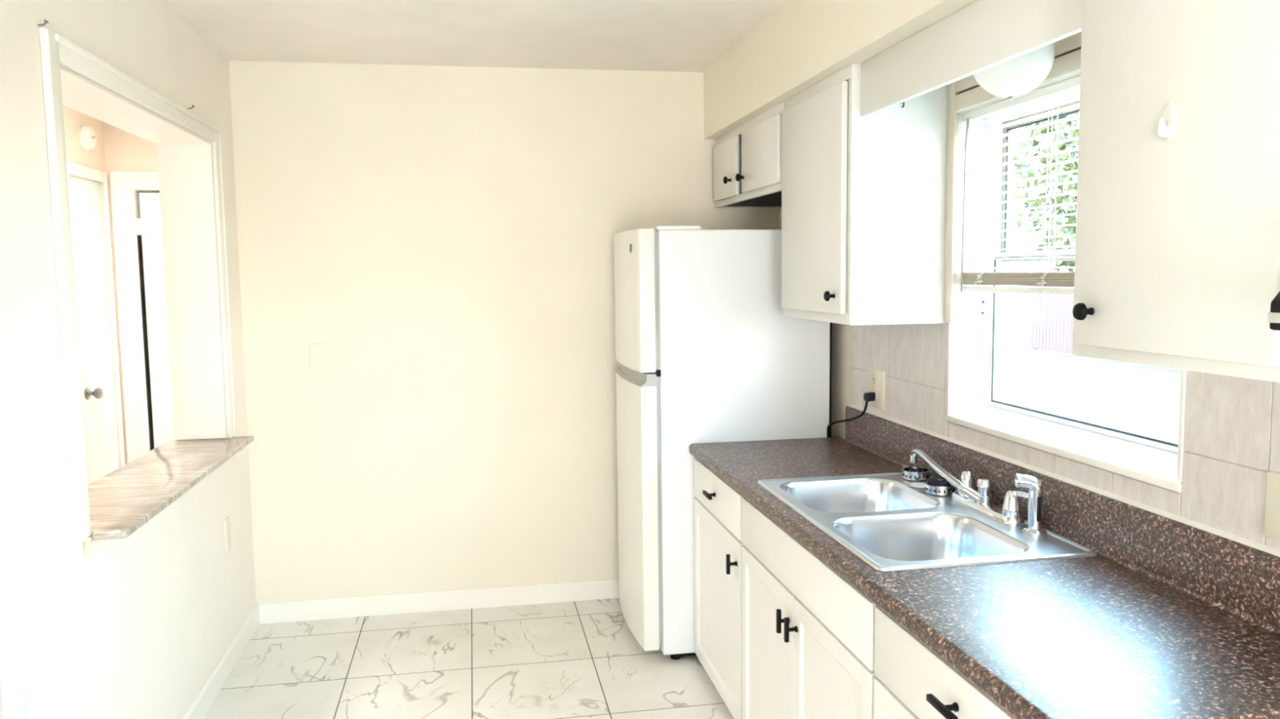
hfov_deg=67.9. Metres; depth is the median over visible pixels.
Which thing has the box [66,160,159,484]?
door frame
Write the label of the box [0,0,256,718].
wall
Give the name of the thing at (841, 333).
wall
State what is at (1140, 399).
window pane
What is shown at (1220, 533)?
caulk
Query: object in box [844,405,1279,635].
backsplash
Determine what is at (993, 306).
window
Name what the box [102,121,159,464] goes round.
wall
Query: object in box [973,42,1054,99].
globe lamp
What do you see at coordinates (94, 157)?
wall
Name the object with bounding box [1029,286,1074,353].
wooden fence
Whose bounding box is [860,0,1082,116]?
valance
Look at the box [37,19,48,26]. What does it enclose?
nail
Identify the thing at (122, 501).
countertop
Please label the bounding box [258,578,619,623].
baseboard
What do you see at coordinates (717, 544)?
base cabinet
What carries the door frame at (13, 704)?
attached to the wall at (136, 630)
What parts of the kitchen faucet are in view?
spout, handle, post, plate, handle, lever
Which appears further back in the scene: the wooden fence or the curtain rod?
the wooden fence
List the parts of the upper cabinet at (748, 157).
door, knob, knob, panel, door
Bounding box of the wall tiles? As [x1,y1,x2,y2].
[850,323,1279,550]
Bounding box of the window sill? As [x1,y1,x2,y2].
[945,411,1182,493]
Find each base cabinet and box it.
[693,457,743,718]
[741,497,878,718]
[873,606,1015,718]
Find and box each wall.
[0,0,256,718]
[62,105,121,467]
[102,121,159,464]
[228,60,779,604]
[779,207,1004,439]
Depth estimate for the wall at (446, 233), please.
4.46 m
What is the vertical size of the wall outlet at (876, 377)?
0.146 m
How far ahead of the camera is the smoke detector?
5.00 m
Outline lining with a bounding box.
[60,65,226,439]
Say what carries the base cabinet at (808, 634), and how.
on the floor
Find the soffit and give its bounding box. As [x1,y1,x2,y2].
[703,0,977,139]
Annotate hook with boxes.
[1156,102,1177,140]
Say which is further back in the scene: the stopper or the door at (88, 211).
the door at (88, 211)
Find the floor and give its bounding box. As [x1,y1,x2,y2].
[202,598,733,718]
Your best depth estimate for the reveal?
3.02 m
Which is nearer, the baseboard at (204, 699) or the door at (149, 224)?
the baseboard at (204, 699)
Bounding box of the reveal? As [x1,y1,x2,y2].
[946,68,1186,484]
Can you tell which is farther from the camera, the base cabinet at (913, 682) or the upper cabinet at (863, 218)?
the upper cabinet at (863, 218)
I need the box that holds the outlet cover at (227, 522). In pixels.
[223,516,231,554]
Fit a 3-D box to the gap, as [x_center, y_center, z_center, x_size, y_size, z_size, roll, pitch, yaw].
[-2.858,0.211,5.534,0.002,1.850,0.082,-2,5,-10]
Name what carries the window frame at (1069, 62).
attached to the wall at (841, 333)
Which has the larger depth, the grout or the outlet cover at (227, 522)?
the outlet cover at (227, 522)
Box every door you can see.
[69,175,119,484]
[135,192,176,448]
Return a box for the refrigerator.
[613,225,831,659]
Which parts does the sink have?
bowl, bowl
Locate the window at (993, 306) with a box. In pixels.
[977,88,1177,464]
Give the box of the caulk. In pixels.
[847,404,1279,556]
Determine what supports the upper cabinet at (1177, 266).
attached to the wall at (841, 333)
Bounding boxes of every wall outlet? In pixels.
[866,367,885,409]
[1264,471,1279,541]
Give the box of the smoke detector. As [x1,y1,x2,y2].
[78,125,96,150]
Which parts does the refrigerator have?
freezer door, fridge door, panel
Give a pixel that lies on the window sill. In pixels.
(1162, 474)
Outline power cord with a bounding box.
[826,391,875,437]
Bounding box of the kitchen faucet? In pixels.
[909,448,1028,526]
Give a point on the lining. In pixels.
(184, 157)
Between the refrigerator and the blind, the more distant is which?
the refrigerator
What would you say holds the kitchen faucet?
on the sink
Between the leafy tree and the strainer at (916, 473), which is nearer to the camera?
the strainer at (916, 473)
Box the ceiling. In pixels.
[160,0,786,72]
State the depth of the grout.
2.07 m
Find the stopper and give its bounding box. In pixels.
[909,482,925,488]
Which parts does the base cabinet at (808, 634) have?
door, handle, handle, door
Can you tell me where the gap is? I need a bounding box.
[137,235,154,450]
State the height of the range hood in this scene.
0.079 m
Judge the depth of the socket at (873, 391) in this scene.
3.59 m
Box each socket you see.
[872,374,877,386]
[872,390,877,401]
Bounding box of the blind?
[960,75,1079,295]
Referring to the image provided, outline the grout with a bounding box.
[852,367,1273,543]
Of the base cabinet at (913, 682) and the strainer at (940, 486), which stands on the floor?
the base cabinet at (913, 682)
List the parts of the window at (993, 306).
sash, sash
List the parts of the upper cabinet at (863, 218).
door, frame, knob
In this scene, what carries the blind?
attached to the window at (993, 306)
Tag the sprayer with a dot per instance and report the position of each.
(1034, 486)
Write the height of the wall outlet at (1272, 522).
0.128 m
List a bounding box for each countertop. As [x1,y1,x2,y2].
[84,435,253,563]
[688,405,1279,718]
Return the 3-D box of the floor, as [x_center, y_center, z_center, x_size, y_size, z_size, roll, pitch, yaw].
[-0.956,1.549,1.498,4.950,0.120,11.400,-2,5,-10]
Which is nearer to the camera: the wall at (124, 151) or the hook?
the hook
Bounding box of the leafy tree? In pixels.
[1012,112,1079,271]
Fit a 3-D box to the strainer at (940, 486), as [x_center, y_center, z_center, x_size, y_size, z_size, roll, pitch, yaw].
[0.923,0.390,2.921,0.094,0.044,0.094,-2,5,-10]
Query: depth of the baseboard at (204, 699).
3.78 m
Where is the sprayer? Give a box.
[1014,473,1047,536]
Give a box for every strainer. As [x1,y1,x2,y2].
[901,466,930,481]
[924,477,955,496]
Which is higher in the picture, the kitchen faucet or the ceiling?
the ceiling
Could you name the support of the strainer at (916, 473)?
on the sink
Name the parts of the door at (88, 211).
knob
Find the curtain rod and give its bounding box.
[959,47,1080,93]
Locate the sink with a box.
[757,472,1097,571]
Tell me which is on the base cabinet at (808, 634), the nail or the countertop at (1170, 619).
the countertop at (1170, 619)
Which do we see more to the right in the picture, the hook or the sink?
the hook
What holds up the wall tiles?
attached to the wall at (841, 333)
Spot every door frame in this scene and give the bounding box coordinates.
[0,350,27,718]
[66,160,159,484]
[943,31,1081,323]
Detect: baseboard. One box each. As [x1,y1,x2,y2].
[181,603,259,718]
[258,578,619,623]
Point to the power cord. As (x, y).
(868, 397)
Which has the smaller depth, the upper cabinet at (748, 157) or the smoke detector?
the upper cabinet at (748, 157)
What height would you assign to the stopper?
0.008 m
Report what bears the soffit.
attached to the ceiling
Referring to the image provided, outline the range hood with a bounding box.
[1267,291,1279,330]
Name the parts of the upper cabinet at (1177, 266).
knob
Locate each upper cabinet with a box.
[713,101,783,207]
[781,62,947,324]
[1071,0,1279,382]
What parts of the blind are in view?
tangled cord, ladder cord, rail, tangled cord, ladder cord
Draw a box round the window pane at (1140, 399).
[1004,294,1181,465]

